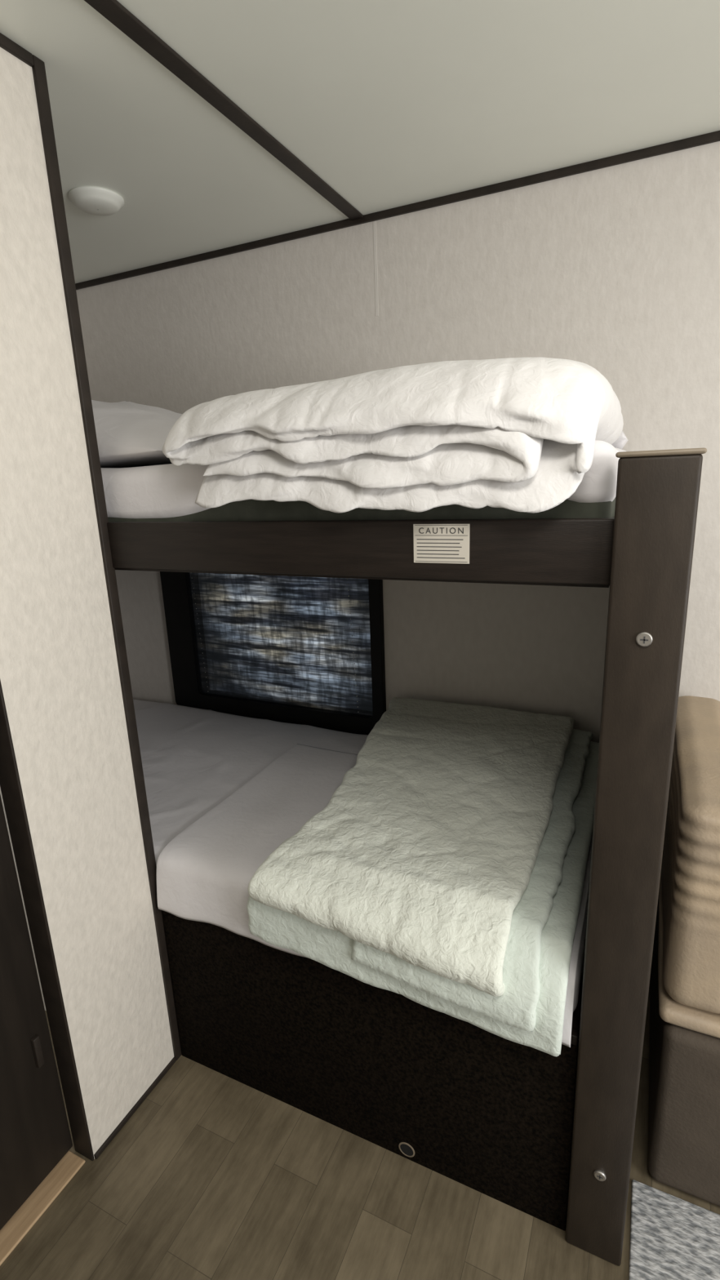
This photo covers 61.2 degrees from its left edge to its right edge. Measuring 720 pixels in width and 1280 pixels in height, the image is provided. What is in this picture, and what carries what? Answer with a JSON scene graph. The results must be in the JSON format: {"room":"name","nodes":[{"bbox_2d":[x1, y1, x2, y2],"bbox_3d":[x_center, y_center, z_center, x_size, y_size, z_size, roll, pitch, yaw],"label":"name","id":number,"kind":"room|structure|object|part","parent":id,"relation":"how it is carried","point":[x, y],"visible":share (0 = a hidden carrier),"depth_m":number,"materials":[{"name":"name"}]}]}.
{"room":"camper trailer interior","nodes":[
{"label":"camper trailer interior","id":0,"kind":"room"},
{"bbox_2d":[0,47,173,1159],"bbox_3d":[-0.993,0.036,1.337,1.006,2.025,0.258,5,16,25],"label":"wall","id":1,"kind":"structure","parent":0,"point":[60,677],"depth_m":1.11,"materials":[{"name":"white paint"}]},
{"bbox_2d":[0,32,34,66],"bbox_3d":[-0.575,-0.895,0.866,0.008,0.016,0.244,5,16,25],"label":"trim","id":2,"kind":"structure","parent":1,"relation":"attached to","point":[6,43],"depth_m":0.94,"materials":[{"name":"black wood"}]},
{"bbox_2d":[0,795,72,1230],"bbox_3d":[-0.861,0.313,0.618,0.043,1.813,1.010,5,16,25],"label":"door slab","id":3,"kind":"structure","parent":1,"relation":"in","point":[35,1135],"depth_m":1.15,"materials":[{"name":"laminate"}]},
{"bbox_3d":[-0.647,0.210,1.026,0.011,1.282,0.014,5,16,25],"label":"hinge","id":4,"kind":"part","parent":3,"relation":"part of","materials":[{"name":"metal"}]},
{"bbox_2d":[0,680,93,1160],"bbox_3d":[-0.616,0.104,1.024,0.053,2.025,0.005,5,16,25],"label":"trim","id":5,"kind":"structure","parent":1,"relation":"attached to","point":[10,781],"depth_m":1.14,"materials":[{"name":"black wood"}]},
{"bbox_2d":[31,54,182,1060],"bbox_3d":[-0.482,0.043,1.237,0.008,2.025,0.022,5,16,25],"label":"trim","id":6,"kind":"structure","parent":1,"relation":"attached to","point":[38,68],"depth_m":1.15,"materials":[{"name":"black wood"}]},
{"bbox_2d":[93,1057,176,1159],"bbox_3d":[-0.502,1.049,1.377,0.007,0.011,0.243,5,16,25],"label":"baseboard","id":7,"kind":"structure","parent":1,"relation":"attached to","point":[109,1139],"depth_m":1.36,"materials":[{"name":"black wood"}]},
{"bbox_2d":[0,0,719,283],"bbox_3d":[0.195,-0.604,-0.495,4.725,0.054,3.915,5,16,25],"label":"ceiling","id":8,"kind":"structure","parent":0,"point":[391,104],"depth_m":1.12,"materials":[{"name":"white paint"}]},
{"bbox_2d":[67,186,124,215],"bbox_3d":[-0.629,-1.044,1.457,0.124,0.024,0.124,5,16,25],"label":"smoke detector","id":9,"kind":"object","parent":8,"relation":"attached to","point":[92,200],"visible":1,"depth_m":1.43,"materials":[{"name":"white plastic"}]},
{"bbox_2d":[84,0,363,220],"bbox_3d":[-0.815,-0.648,-0.061,0.035,0.007,3.842,5,16,25],"label":"trim","id":10,"kind":"structure","parent":8,"relation":"attached to","point":[113,11],"depth_m":1.07,"materials":[{"name":"black wood"}]},
{"bbox_2d":[0,984,719,1279],"bbox_3d":[0.271,1.406,0.032,4.725,0.054,3.915,5,16,25],"label":"floor","id":11,"kind":"structure","parent":0,"point":[214,1175],"depth_m":1.17,"materials":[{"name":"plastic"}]},
{"bbox_2d":[0,1150,84,1266],"bbox_3d":[-0.823,1.202,0.846,0.090,0.007,1.004,5,16,25],"label":"threshold","id":12,"kind":"object","parent":11,"relation":"on","point":[21,1222],"visible":0.54,"depth_m":1.19,"materials":[{"name":"brown wood"}]},
{"bbox_2d":[106,448,706,1266],"bbox_3d":[-0.297,0.261,1.668,1.999,1.372,0.836,5,16,25],"label":"bunk bed","id":13,"kind":"object","parent":11,"relation":"on","point":[493,1115],"visible":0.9,"depth_m":1.04,"materials":[{"name":"wood"}]},
{"bbox_3d":[-0.072,-0.152,1.002,0.910,0.088,0.022,5,16,25],"label":"rail","id":14,"kind":"part","parent":13,"relation":"part of","materials":[{"name":"brown wood"}]},
{"bbox_2d":[133,698,592,1047],"bbox_3d":[-0.334,0.440,1.726,1.890,0.148,0.811,5,16,25],"label":"mattress","id":15,"kind":"object","parent":13,"relation":"on","point":[224,791],"visible":0.28,"depth_m":1.57,"materials":[{"name":"white fabric"}]},
{"bbox_2d":[246,697,599,1056],"bbox_3d":[0.202,0.423,1.417,0.642,0.274,0.844,5,16,25],"label":"quilt","id":16,"kind":"object","parent":15,"relation":"on","point":[444,871],"visible":1,"depth_m":1.16,"materials":[{"name":"white fabric"}]},
{"bbox_2d":[101,440,626,522],"bbox_3d":[-0.355,-0.344,1.536,1.894,0.178,0.775,5,16,25],"label":"mattress","id":17,"kind":"object","parent":13,"relation":"on","point":[168,492],"visible":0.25,"depth_m":1.05,"materials":[{"name":"white fabric"}]},
{"bbox_2d":[91,400,182,467],"bbox_3d":[-0.641,-0.520,1.525,0.864,0.209,0.580,5,16,25],"label":"pillow","id":18,"kind":"object","parent":17,"relation":"on","point":[129,434],"visible":0.18,"depth_m":1.23,"materials":[{"name":"white fabric"}]},
{"bbox_3d":[-0.350,-0.329,1.541,1.866,0.146,0.755,5,16,25],"label":"mattress","id":19,"kind":"part","parent":17,"relation":"part of","materials":[{"name":"fabric"}]},
{"bbox_2d":[162,356,623,512],"bbox_3d":[0.117,-0.387,1.170,0.690,0.245,0.682,5,16,25],"label":"duvet","id":20,"kind":"object","parent":17,"relation":"on","point":[518,434],"visible":1,"depth_m":0.86,"materials":[{"name":"white fabric"}]},
{"bbox_2d":[611,431,628,448],"bbox_3d":[0.456,-0.472,1.464,0.344,0.046,0.122,5,16,25],"label":"folded blanket","id":21,"kind":"object","parent":17,"relation":"on","point":[620,443],"visible":0.05,"depth_m":1.35,"materials":[{"name":"white fabric"}]},
{"bbox_3d":[-0.034,0.847,1.261,0.900,0.427,0.016,5,16,25],"label":"panel","id":22,"kind":"part","parent":13,"relation":"part of","materials":[{"name":"carpet"}]},
{"bbox_2d":[413,524,469,564],"bbox_3d":[0.120,-0.142,0.899,0.086,0.057,0.001,5,16,25],"label":"label","id":23,"kind":"object","parent":13,"relation":"attached to","point":[433,543],"visible":1,"depth_m":0.90,"materials":[{"name":"paper"}]},
{"bbox_3d":[0.395,0.432,0.925,0.093,1.366,0.031,5,16,25],"label":"post","id":24,"kind":"part","parent":13,"relation":"part of","materials":[{"name":"brown wood"}]},
{"bbox_2d":[628,1179,719,1279],"bbox_3d":[0.855,1.340,0.077,1.555,0.007,1.820,5,16,25],"label":"rug","id":25,"kind":"object","parent":11,"relation":"on","point":[673,1237],"visible":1,"depth_m":1.10,"materials":[{"name":"grey carpet"}]},
{"bbox_2d":[648,695,719,1206],"bbox_3d":[1.002,0.619,1.218,0.732,0.805,0.643,5,16,25],"label":"sofa","id":26,"kind":"object","parent":11,"relation":"on","point":[684,1133],"visible":0.82,"depth_m":1.10,"materials":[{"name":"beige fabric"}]},
{"bbox_3d":[0.723,0.401,1.299,0.128,0.405,0.620,5,16,25],"label":"backrest","id":27,"kind":"part","parent":26,"relation":"part of","materials":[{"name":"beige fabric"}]},
{"bbox_2d":[75,141,719,742],"bbox_3d":[1.044,-0.070,1.447,4.725,2.025,0.068,5,16,25],"label":"wall","id":28,"kind":"structure","parent":0,"point":[614,270],"depth_m":1.62,"materials":[{"name":"paint"}]},
{"bbox_2d":[160,571,386,734],"bbox_3d":[-0.319,-0.017,2.068,0.860,0.628,0.024,5,16,25],"label":"frame","id":29,"kind":"object","parent":28,"relation":"attached to","point":[175,585],"visible":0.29,"depth_m":2.16,"materials":[{"name":"black plastic"}]},
{"bbox_2d":[195,577,359,712],"bbox_3d":[-0.299,-0.009,2.057,0.633,0.459,0.004,5,16,25],"label":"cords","id":30,"kind":"object","parent":28,"relation":"attached to","point":[347,578],"visible":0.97,"depth_m":1.94,"materials":[{"name":"white fabric"}]},
{"bbox_2d":[187,572,373,716],"bbox_3d":[-0.282,-0.018,2.055,0.716,0.513,0.004,5,16,25],"label":"shade","id":31,"kind":"object","parent":28,"relation":"attached to","point":[233,636],"visible":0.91,"depth_m":2.05,"materials":[{"name":"blue fabric"}]},
{"bbox_2d":[373,220,378,315],"bbox_3d":[0.043,-0.994,1.633,0.008,0.227,0.001,5,16,25],"label":"trim","id":32,"kind":"structure","parent":28,"relation":"attached to","point":[374,222],"depth_m":1.63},
{"bbox_2d":[75,130,719,289],"bbox_3d":[1.022,-1.029,1.145,4.658,0.016,0.011,5,16,25],"label":"trim","id":33,"kind":"structure","parent":28,"relation":"attached to","point":[711,137],"depth_m":1.52,"materials":[{"name":"black wood"}]}
]}

